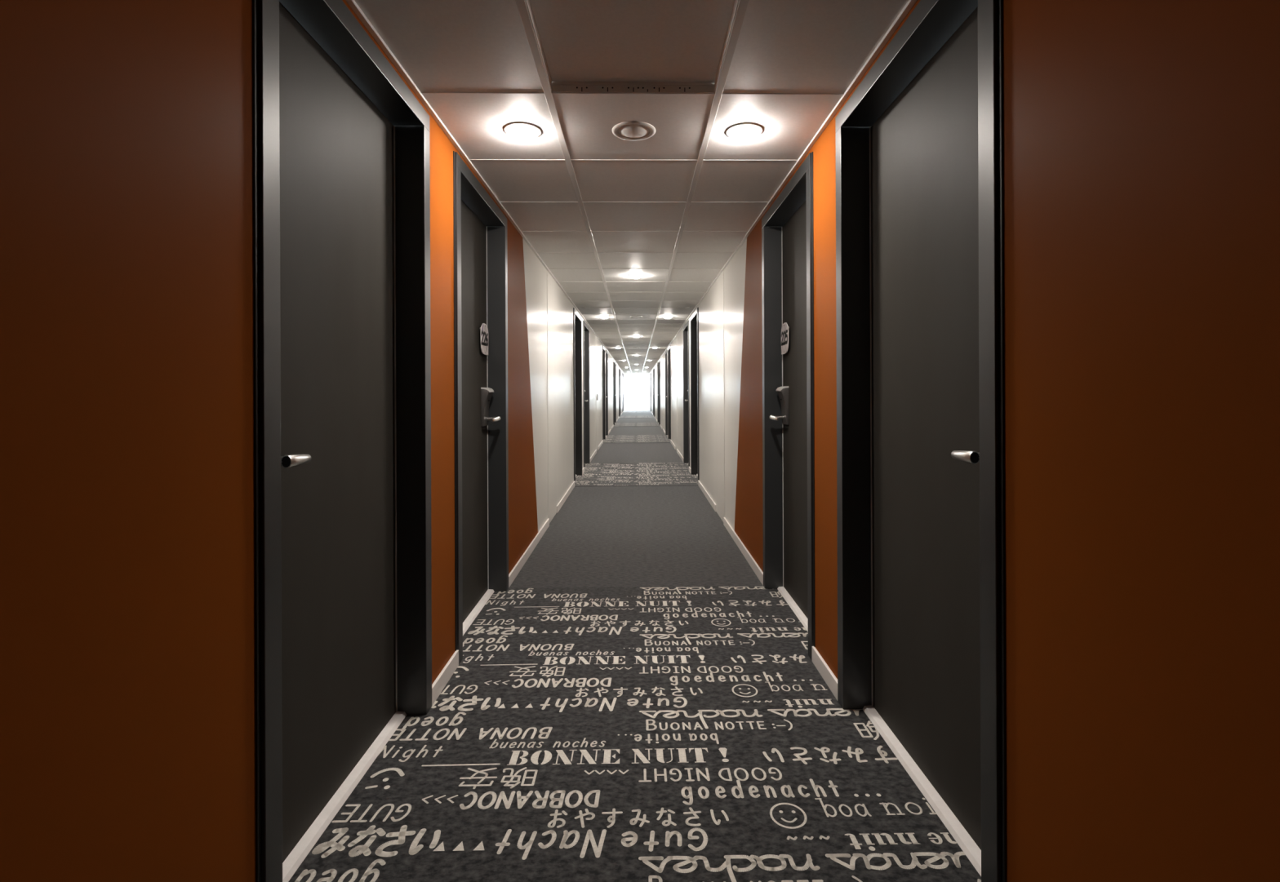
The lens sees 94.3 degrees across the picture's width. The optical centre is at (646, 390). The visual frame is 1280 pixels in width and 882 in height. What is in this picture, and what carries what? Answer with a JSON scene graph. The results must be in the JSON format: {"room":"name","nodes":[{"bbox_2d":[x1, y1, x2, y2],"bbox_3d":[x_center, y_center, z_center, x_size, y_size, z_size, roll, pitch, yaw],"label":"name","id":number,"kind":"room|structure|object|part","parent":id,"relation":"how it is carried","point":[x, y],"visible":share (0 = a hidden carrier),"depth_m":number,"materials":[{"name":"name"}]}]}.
{"room":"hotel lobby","nodes":[
{"label":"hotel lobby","id":0,"kind":"room"},
{"bbox_2d":[0,0,625,881],"bbox_3d":[-1.162,0.046,19.034,0.190,2.275,39.900,0,0,-1],"label":"wall","id":1,"kind":"structure","parent":0,"point":[127,673],"depth_m":0.92,"materials":[{"name":"paint"}]},
{"bbox_2d":[252,0,431,881],"bbox_3d":[-0.861,0.075,1.683,0.156,2.168,0.988,0,0,-1],"label":"door","id":2,"kind":"structure","parent":1,"relation":"in","point":[342,349],"depth_m":1.68,"materials":[{"name":"black wood"}]},
{"bbox_3d":[-0.803,0.159,1.323,0.020,0.025,0.001,0,0,-1],"label":"lever","id":3,"kind":"part","parent":2,"relation":"part of","materials":[{"name":"black"}]},
{"bbox_3d":[-0.807,0.159,1.380,0.032,0.030,0.113,0,0,-1],"label":"lever","id":4,"kind":"part","parent":2,"relation":"part of","materials":[{"name":"silver metal"}]},
{"bbox_2d":[431,650,458,706],"bbox_3d":[-0.794,1.128,2.342,0.012,0.066,0.327,0,0,-1],"label":"baseboard","id":5,"kind":"structure","parent":1,"relation":"attached to","point":[437,686],"depth_m":2.33,"materials":[{"name":"white wood"}]},
{"bbox_2d":[453,151,508,664],"bbox_3d":[-0.881,0.075,2.986,0.156,2.168,0.988,0,0,-1],"label":"door","id":6,"kind":"structure","parent":1,"relation":"in","point":[480,237],"depth_m":3.22,"materials":[{"name":"black wood"}]},
{"bbox_3d":[-0.900,-0.288,3.296,0.004,0.174,0.178,0,0,-1],"label":"number plate","id":7,"kind":"part","parent":6,"relation":"part of","materials":[{"name":"white"}]},
{"bbox_3d":[-0.838,0.159,3.304,0.025,0.030,0.114,0,0,3],"label":"lever","id":8,"kind":"part","parent":6,"relation":"part of","materials":[{"name":"silver metal"}]},
{"bbox_2d":[345,0,625,374],"bbox_3d":[-1.062,-1.038,19.036,0.018,0.010,39.900,0,0,-1],"label":"trim","id":9,"kind":"structure","parent":1,"relation":"attached to","point":[352,3],"depth_m":2.22,"materials":[{"name":"white"}]},
{"bbox_2d":[508,518,549,588],"bbox_3d":[-0.825,1.128,4.284,0.012,0.066,1.606,0,0,-1],"label":"baseboard","id":10,"kind":"structure","parent":1,"relation":"attached to","point":[513,575],"depth_m":4.05,"materials":[{"name":"white wood"}]},
{"bbox_2d":[546,270,556,523],"bbox_3d":[-0.851,0.059,5.360,0.002,2.197,0.536,0,0,-1],"label":"panel","id":11,"kind":"object","parent":1,"relation":"attached to","point":[551,283],"visible":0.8,"depth_m":5.33,"materials":[{"name":"white paint"}]},
{"bbox_2d":[556,480,574,513],"bbox_3d":[-0.858,1.128,6.417,0.012,0.066,1.570,0,0,-1],"label":"baseboard","id":12,"kind":"structure","parent":1,"relation":"attached to","point":[568,492],"depth_m":6.22,"materials":[{"name":"white wood"}]},
{"bbox_2d":[573,307,582,486],"bbox_3d":[-0.955,0.076,7.683,0.156,2.168,0.988,0,0,-1],"label":"door","id":13,"kind":"structure","parent":1,"relation":"in","point":[577,319],"depth_m":8.12,"materials":[{"name":"black wood"}]},
{"bbox_2d":[582,320,590,466],"bbox_3d":[-0.975,0.076,8.985,0.156,2.168,0.988,0,0,-1],"label":"door","id":14,"kind":"structure","parent":1,"relation":"in","point":[585,328],"depth_m":9.42,"materials":[{"name":"black wood"}]},
{"bbox_2d":[590,449,596,462],"bbox_3d":[-0.919,1.128,10.284,0.012,0.066,1.606,0,0,-1],"label":"baseboard","id":15,"kind":"structure","parent":1,"relation":"attached to","point":[595,451],"depth_m":10.21,"materials":[{"name":"white wood"}]},
{"bbox_2d":[595,336,598,451],"bbox_3d":[-0.945,0.060,11.359,0.002,2.197,0.536,0,0,-1],"label":"panel","id":16,"kind":"object","parent":1,"relation":"attached to","point":[597,412],"visible":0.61,"depth_m":11.36,"materials":[{"name":"white paint"}]},
{"bbox_2d":[602,345,605,439],"bbox_3d":[-1.049,0.076,13.682,0.156,2.168,0.988,0,0,-1],"label":"door","id":17,"kind":"structure","parent":1,"relation":"in","point":[603,348],"depth_m":14.12,"materials":[{"name":"black wood"}]},
{"bbox_2d":[605,350,608,435],"bbox_3d":[-1.069,0.076,14.985,0.156,2.168,0.988,0,0,-1],"label":"door","id":18,"kind":"structure","parent":1,"relation":"in","point":[606,352],"depth_m":15.42,"materials":[{"name":"black wood"}]},
{"bbox_2d":[609,355,611,430],"bbox_3d":[-1.039,0.060,17.358,0.002,2.197,0.536,0,0,-1],"label":"panel","id":19,"kind":"object","parent":1,"relation":"attached to","point":[610,355],"visible":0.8,"depth_m":17.49,"materials":[{"name":"white paint"}]},
{"bbox_2d":[613,360,614,425],"bbox_3d":[-1.143,0.076,19.681,0.156,2.168,0.988,0,0,-1],"label":"door","id":20,"kind":"structure","parent":1,"relation":"in","point":[613,360],"depth_m":19.54,"materials":[{"name":"black wood"}]},
{"bbox_2d":[614,361,616,422],"bbox_3d":[-1.164,0.077,20.984,0.156,2.168,0.988,0,0,-1],"label":"door","id":21,"kind":"structure","parent":1,"relation":"in","point":[615,362],"depth_m":21.42,"materials":[{"name":"black wood"}]},
{"bbox_2d":[617,364,617,418],"bbox_3d":[-1.134,0.061,23.358,0.002,2.197,0.536,0,0,-1],"label":"panel","id":22,"kind":"object","parent":1,"relation":"attached to","point":[617,365],"visible":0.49,"depth_m":23.40,"materials":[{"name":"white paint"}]},
{"bbox_2d":[618,367,619,416],"bbox_3d":[-1.238,0.077,25.680,0.156,2.168,0.988,0,0,-1],"label":"door","id":23,"kind":"structure","parent":1,"relation":"in","point":[619,367],"depth_m":25.21,"materials":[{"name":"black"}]},
{"bbox_2d":[619,368,620,415],"bbox_3d":[-1.258,0.077,26.983,0.156,2.168,0.988,0,0,-1],"label":"door","id":24,"kind":"structure","parent":1,"relation":"in","point":[620,368],"depth_m":26.50,"materials":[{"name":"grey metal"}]},
{"bbox_2d":[622,371,622,411],"bbox_3d":[-1.332,0.077,31.680,0.156,2.168,0.988,0,0,-1],"label":"door","id":25,"kind":"structure","parent":1,"relation":"in","point":[622,371],"depth_m":31.20,"materials":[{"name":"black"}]},
{"bbox_2d":[622,373,623,412],"bbox_3d":[-1.352,0.077,32.982,0.156,2.168,0.988,0,0,-1],"label":"door","id":26,"kind":"structure","parent":1,"relation":"in","point":[623,373],"depth_m":33.42,"materials":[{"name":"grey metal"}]},
{"bbox_2d":[623,373,624,409],"bbox_3d":[-1.322,0.061,35.356,0.002,2.197,0.536,0,0,-1],"label":"panel","id":27,"kind":"object","parent":1,"relation":"attached to","point":[624,374],"visible":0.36,"depth_m":35.24,"materials":[{"name":"white paint"}]},
{"bbox_2d":[354,0,908,374],"bbox_3d":[-0.313,-1.114,19.098,2.000,0.142,40.200,0,0,-1],"label":"ceiling","id":28,"kind":"structure","parent":0,"point":[670,207],"depth_m":2.45,"materials":[{"name":"paint"}]},
{"bbox_2d":[503,122,541,139],"bbox_3d":[-0.495,-1.031,2.379,0.147,0.027,0.147,0,0,-1],"label":"recessed light","id":29,"kind":"object","parent":28,"relation":"in","point":[522,131],"visible":1,"depth_m":2.35,"materials":[{"name":"white plastic"}]},
{"bbox_2d":[599,315,609,319],"bbox_3d":[-0.589,-1.030,8.378,0.147,0.027,0.147,0,0,-1],"label":"recessed light","id":30,"kind":"object","parent":28,"relation":"in","point":[602,317],"visible":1,"depth_m":8.34,"materials":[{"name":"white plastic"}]},
{"bbox_2d":[524,0,739,93],"bbox_3d":[-0.041,-1.071,1.786,0.574,0.050,0.596,0,0,-1],"label":"ceiling panel","id":31,"kind":"object","parent":28,"relation":"attached to","point":[584,46],"visible":1,"depth_m":1.84,"materials":[{"name":"tile"}]},
{"bbox_2d":[612,120,655,140],"bbox_3d":[-0.050,-1.040,2.386,0.175,0.012,0.175,0,0,-1],"label":"ceiling vent","id":32,"kind":"object","parent":28,"relation":"in","point":[628,130],"visible":1,"depth_m":2.37,"materials":[{"name":"white plastic"}]},
{"bbox_2d":[627,274,643,279],"bbox_3d":[-0.097,-1.032,5.386,0.147,0.027,0.147,0,0,-1],"label":"recessed light","id":33,"kind":"object","parent":28,"relation":"in","point":[632,276],"visible":1,"depth_m":5.35,"materials":[{"name":"white plastic"}]},
{"bbox_2d":[662,315,672,319],"bbox_3d":[0.301,-1.034,8.392,0.147,0.027,0.147,0,0,-1],"label":"recessed light","id":34,"kind":"object","parent":28,"relation":"in","point":[664,317],"visible":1,"depth_m":8.35,"materials":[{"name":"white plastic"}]},
{"bbox_2d":[725,122,762,140],"bbox_3d":[0.395,-1.034,2.393,0.147,0.027,0.147,0,0,-1],"label":"recessed light","id":35,"kind":"object","parent":28,"relation":"in","point":[746,131],"visible":1,"depth_m":2.36,"materials":[{"name":"white plastic"}]},
{"bbox_2d":[509,408,762,588],"bbox_3d":[-0.303,1.220,19.098,2.000,0.120,40.200,0,0,-1],"label":"floor","id":36,"kind":"structure","parent":0,"point":[600,536],"depth_m":4.66,"materials":[{"name":"carpet"}]},
{"bbox_2d":[288,586,981,881],"bbox_3d":[-0.020,1.157,2.346,1.756,0.003,2.302,0,0,-1],"label":"carpet","id":37,"kind":"object","parent":36,"relation":"on","point":[616,734],"visible":0.98,"depth_m":1.81,"materials":[{"name":"grey carpet"}]},
{"bbox_2d":[575,462,697,486],"bbox_3d":[-0.115,1.157,8.345,1.756,0.003,2.302,0,0,-1],"label":"carpet","id":38,"kind":"object","parent":36,"relation":"on","point":[624,474],"visible":0.95,"depth_m":8.10,"materials":[{"name":"grey carpet"}]},
{"bbox_2d":[603,435,670,443],"bbox_3d":[-0.209,1.158,14.344,1.756,0.003,2.302,0,0,-1],"label":"carpet","id":39,"kind":"object","parent":36,"relation":"on","point":[610,438],"visible":0.93,"depth_m":14.12,"materials":[{"name":"grey carpet"}]},
{"bbox_2d":[613,422,659,426],"bbox_3d":[-0.303,1.158,20.344,1.756,0.003,2.302,0,0,-1],"label":"carpet","id":40,"kind":"object","parent":36,"relation":"on","point":[617,424],"visible":0.91,"depth_m":20.19,"materials":[{"name":"grey carpet"}]},
{"bbox_2d":[619,415,654,417],"bbox_3d":[-0.397,1.158,26.343,1.756,0.003,2.302,0,0,-1],"label":"carpet","id":41,"kind":"object","parent":36,"relation":"on","point":[630,416],"visible":0.91,"depth_m":26.56,"materials":[{"name":"grey carpet"}]},
{"bbox_2d":[622,411,651,413],"bbox_3d":[-0.491,1.159,32.342,1.756,0.003,2.302,0,0,-1],"label":"carpet","id":42,"kind":"object","parent":36,"relation":"on","point":[624,411],"visible":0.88,"depth_m":31.66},
{"bbox_2d":[625,374,648,408],"bbox_3d":[-0.622,0.044,39.095,2.000,2.275,0.200,0,0,-1],"label":"wall","id":43,"kind":"structure","parent":0,"point":[625,375],"depth_m":39.00,"materials":[{"name":"white paint"}]},
{"bbox_2d":[626,376,647,408],"bbox_3d":[-0.622,0.096,39.095,1.420,2.130,0.060,0,0,-1],"label":"window","id":44,"kind":"structure","parent":43,"relation":"in","point":[626,376],"depth_m":39.06,"materials":[{"name":"grey"}]},
{"bbox_2d":[648,0,1279,881],"bbox_3d":[0.548,0.039,19.061,0.190,2.275,39.900,0,0,-1],"label":"wall","id":45,"kind":"structure","parent":0,"point":[1141,138],"depth_m":0.91,"materials":[{"name":"paint"}]},
{"bbox_2d":[649,373,650,411],"bbox_3d":[0.300,0.071,33.008,0.156,2.168,0.988,0,0,-1],"label":"door","id":46,"kind":"structure","parent":45,"relation":"in","point":[650,373],"depth_m":33.44,"materials":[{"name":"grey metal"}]},
{"bbox_2d":[650,371,651,412],"bbox_3d":[0.321,0.070,31.706,0.156,2.168,0.988,0,0,-1],"label":"door","id":47,"kind":"structure","parent":45,"relation":"in","point":[651,371],"depth_m":32.14,"materials":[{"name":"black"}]},
{"bbox_2d":[653,368,653,415],"bbox_3d":[0.394,0.070,27.009,0.156,2.168,0.988,0,0,-1],"label":"door","id":48,"kind":"structure","parent":45,"relation":"in","point":[653,368],"depth_m":27.45,"materials":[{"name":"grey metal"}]},
{"bbox_2d":[653,367,654,417],"bbox_3d":[0.415,0.070,25.706,0.156,2.168,0.988,0,0,-1],"label":"door","id":49,"kind":"structure","parent":45,"relation":"in","point":[654,367],"depth_m":26.14,"materials":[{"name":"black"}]},
{"bbox_2d":[655,364,656,419],"bbox_3d":[0.384,0.054,23.381,0.002,2.197,0.536,0,0,-1],"label":"panel","id":50,"kind":"object","parent":45,"relation":"attached to","point":[655,365],"visible":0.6,"depth_m":23.50,"materials":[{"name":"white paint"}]},
{"bbox_2d":[657,361,658,422],"bbox_3d":[0.489,0.070,21.010,0.156,2.168,0.988,0,0,-1],"label":"door","id":51,"kind":"structure","parent":45,"relation":"in","point":[658,362],"depth_m":21.44,"materials":[{"name":"black wood"}]},
{"bbox_2d":[658,359,660,424],"bbox_3d":[0.509,0.070,19.707,0.156,2.168,0.988,0,0,-1],"label":"door","id":52,"kind":"structure","parent":45,"relation":"in","point":[660,359],"depth_m":19.23,"materials":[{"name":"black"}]},
{"bbox_2d":[662,355,662,429],"bbox_3d":[0.478,0.054,17.382,0.002,2.197,0.536,0,0,-1],"label":"panel","id":53,"kind":"object","parent":45,"relation":"attached to","point":[662,355],"visible":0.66,"depth_m":17.48,"materials":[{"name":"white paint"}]},
{"bbox_2d":[665,349,667,437],"bbox_3d":[0.583,0.070,15.011,0.156,2.168,0.988,0,0,-1],"label":"door","id":54,"kind":"structure","parent":45,"relation":"in","point":[666,351],"depth_m":15.45,"materials":[{"name":"black wood"}]},
{"bbox_2d":[667,345,671,439],"bbox_3d":[0.603,0.069,13.708,0.156,2.168,0.988,0,0,-1],"label":"door","id":55,"kind":"structure","parent":45,"relation":"in","point":[668,348],"depth_m":14.14,"materials":[{"name":"black wood"}]},
{"bbox_2d":[675,336,677,450],"bbox_3d":[0.572,0.054,11.383,0.002,2.197,0.536,0,0,-1],"label":"panel","id":56,"kind":"object","parent":45,"relation":"attached to","point":[676,396],"visible":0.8,"depth_m":11.35,"materials":[{"name":"white paint"}]},
{"bbox_2d":[676,448,683,462],"bbox_3d":[0.589,1.122,10.307,0.012,0.066,1.606,0,0,-1],"label":"baseboard","id":57,"kind":"structure","parent":45,"relation":"attached to","point":[677,451],"depth_m":10.20,"materials":[{"name":"white wood"}]},
{"bbox_2d":[683,320,689,471],"bbox_3d":[0.677,0.069,9.011,0.156,2.168,0.988,0,0,-1],"label":"door","id":58,"kind":"structure","parent":45,"relation":"in","point":[686,328],"depth_m":9.45,"materials":[{"name":"black wood"}]},
{"bbox_2d":[690,307,699,480],"bbox_3d":[0.697,0.069,7.709,0.156,2.168,0.988,0,0,-1],"label":"door","id":59,"kind":"structure","parent":45,"relation":"in","point":[695,317],"depth_m":8.14,"materials":[{"name":"black wood"}]},
{"bbox_2d":[697,480,715,511],"bbox_3d":[0.649,1.122,6.441,0.012,0.066,1.570,0,0,-1],"label":"baseboard","id":60,"kind":"structure","parent":45,"relation":"attached to","point":[707,495],"depth_m":6.28,"materials":[{"name":"white wood"}]},
{"bbox_2d":[715,270,724,521],"bbox_3d":[0.666,0.053,5.384,0.002,2.197,0.536,0,0,-1],"label":"panel","id":61,"kind":"object","parent":45,"relation":"attached to","point":[719,283],"visible":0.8,"depth_m":5.36,"materials":[{"name":"white paint"}]},
{"bbox_2d":[723,517,763,586],"bbox_3d":[0.683,1.122,4.308,0.012,0.066,1.606,0,0,-1],"label":"baseboard","id":62,"kind":"structure","parent":45,"relation":"attached to","point":[756,569],"depth_m":4.09,"materials":[{"name":"white wood"}]},
{"bbox_2d":[648,0,917,374],"bbox_3d":[0.439,-1.044,19.059,0.018,0.010,39.900,0,0,-1],"label":"trim","id":63,"kind":"structure","parent":45,"relation":"attached to","point":[910,3],"depth_m":2.23,"materials":[{"name":"white metal"}]},
{"bbox_2d":[761,151,815,661],"bbox_3d":[0.771,0.069,3.012,0.156,2.168,0.988,0,0,-1],"label":"door","id":64,"kind":"structure","parent":45,"relation":"in","point":[788,224],"depth_m":3.25,"materials":[{"name":"black wood"}]},
{"bbox_3d":[0.718,0.152,3.328,0.025,0.030,0.114,0,0,-5],"label":"lever","id":65,"kind":"part","parent":64,"relation":"part of","materials":[{"name":"silver metal"}]},
{"bbox_3d":[0.777,-0.295,3.322,0.004,0.174,0.178,0,0,-1],"label":"number plate","id":66,"kind":"part","parent":64,"relation":"part of","materials":[{"name":"white plastic"}]},
{"bbox_2d":[811,646,837,700],"bbox_3d":[0.713,1.121,2.365,0.012,0.066,0.327,0,0,-1],"label":"baseboard","id":67,"kind":"structure","parent":45,"relation":"attached to","point":[821,666],"depth_m":2.35,"materials":[{"name":"white wood"}]},
{"bbox_2d":[835,0,1006,881],"bbox_3d":[0.792,0.069,1.709,0.156,2.168,0.988,0,0,-1],"label":"door","id":68,"kind":"structure","parent":45,"relation":"in","point":[920,199],"depth_m":1.70,"materials":[{"name":"painted wood"},{"name":"metal"}]},
{"bbox_3d":[0.749,0.152,1.404,0.032,0.030,0.113,0,0,-1],"label":"lever","id":69,"kind":"part","parent":68,"relation":"part of","materials":[{"name":"silver metal"}]},
{"bbox_3d":[0.746,0.152,1.347,0.020,0.025,0.001,0,0,-1],"label":"lever","id":70,"kind":"part","parent":68,"relation":"part of","materials":[{"name":"black metal"}]},
{"label":"outside","id":71,"kind":"structure","parent":0,"visible":0},
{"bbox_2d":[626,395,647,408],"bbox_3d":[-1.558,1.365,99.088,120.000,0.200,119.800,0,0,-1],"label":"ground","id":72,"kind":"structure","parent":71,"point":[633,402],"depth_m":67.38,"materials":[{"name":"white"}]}
]}

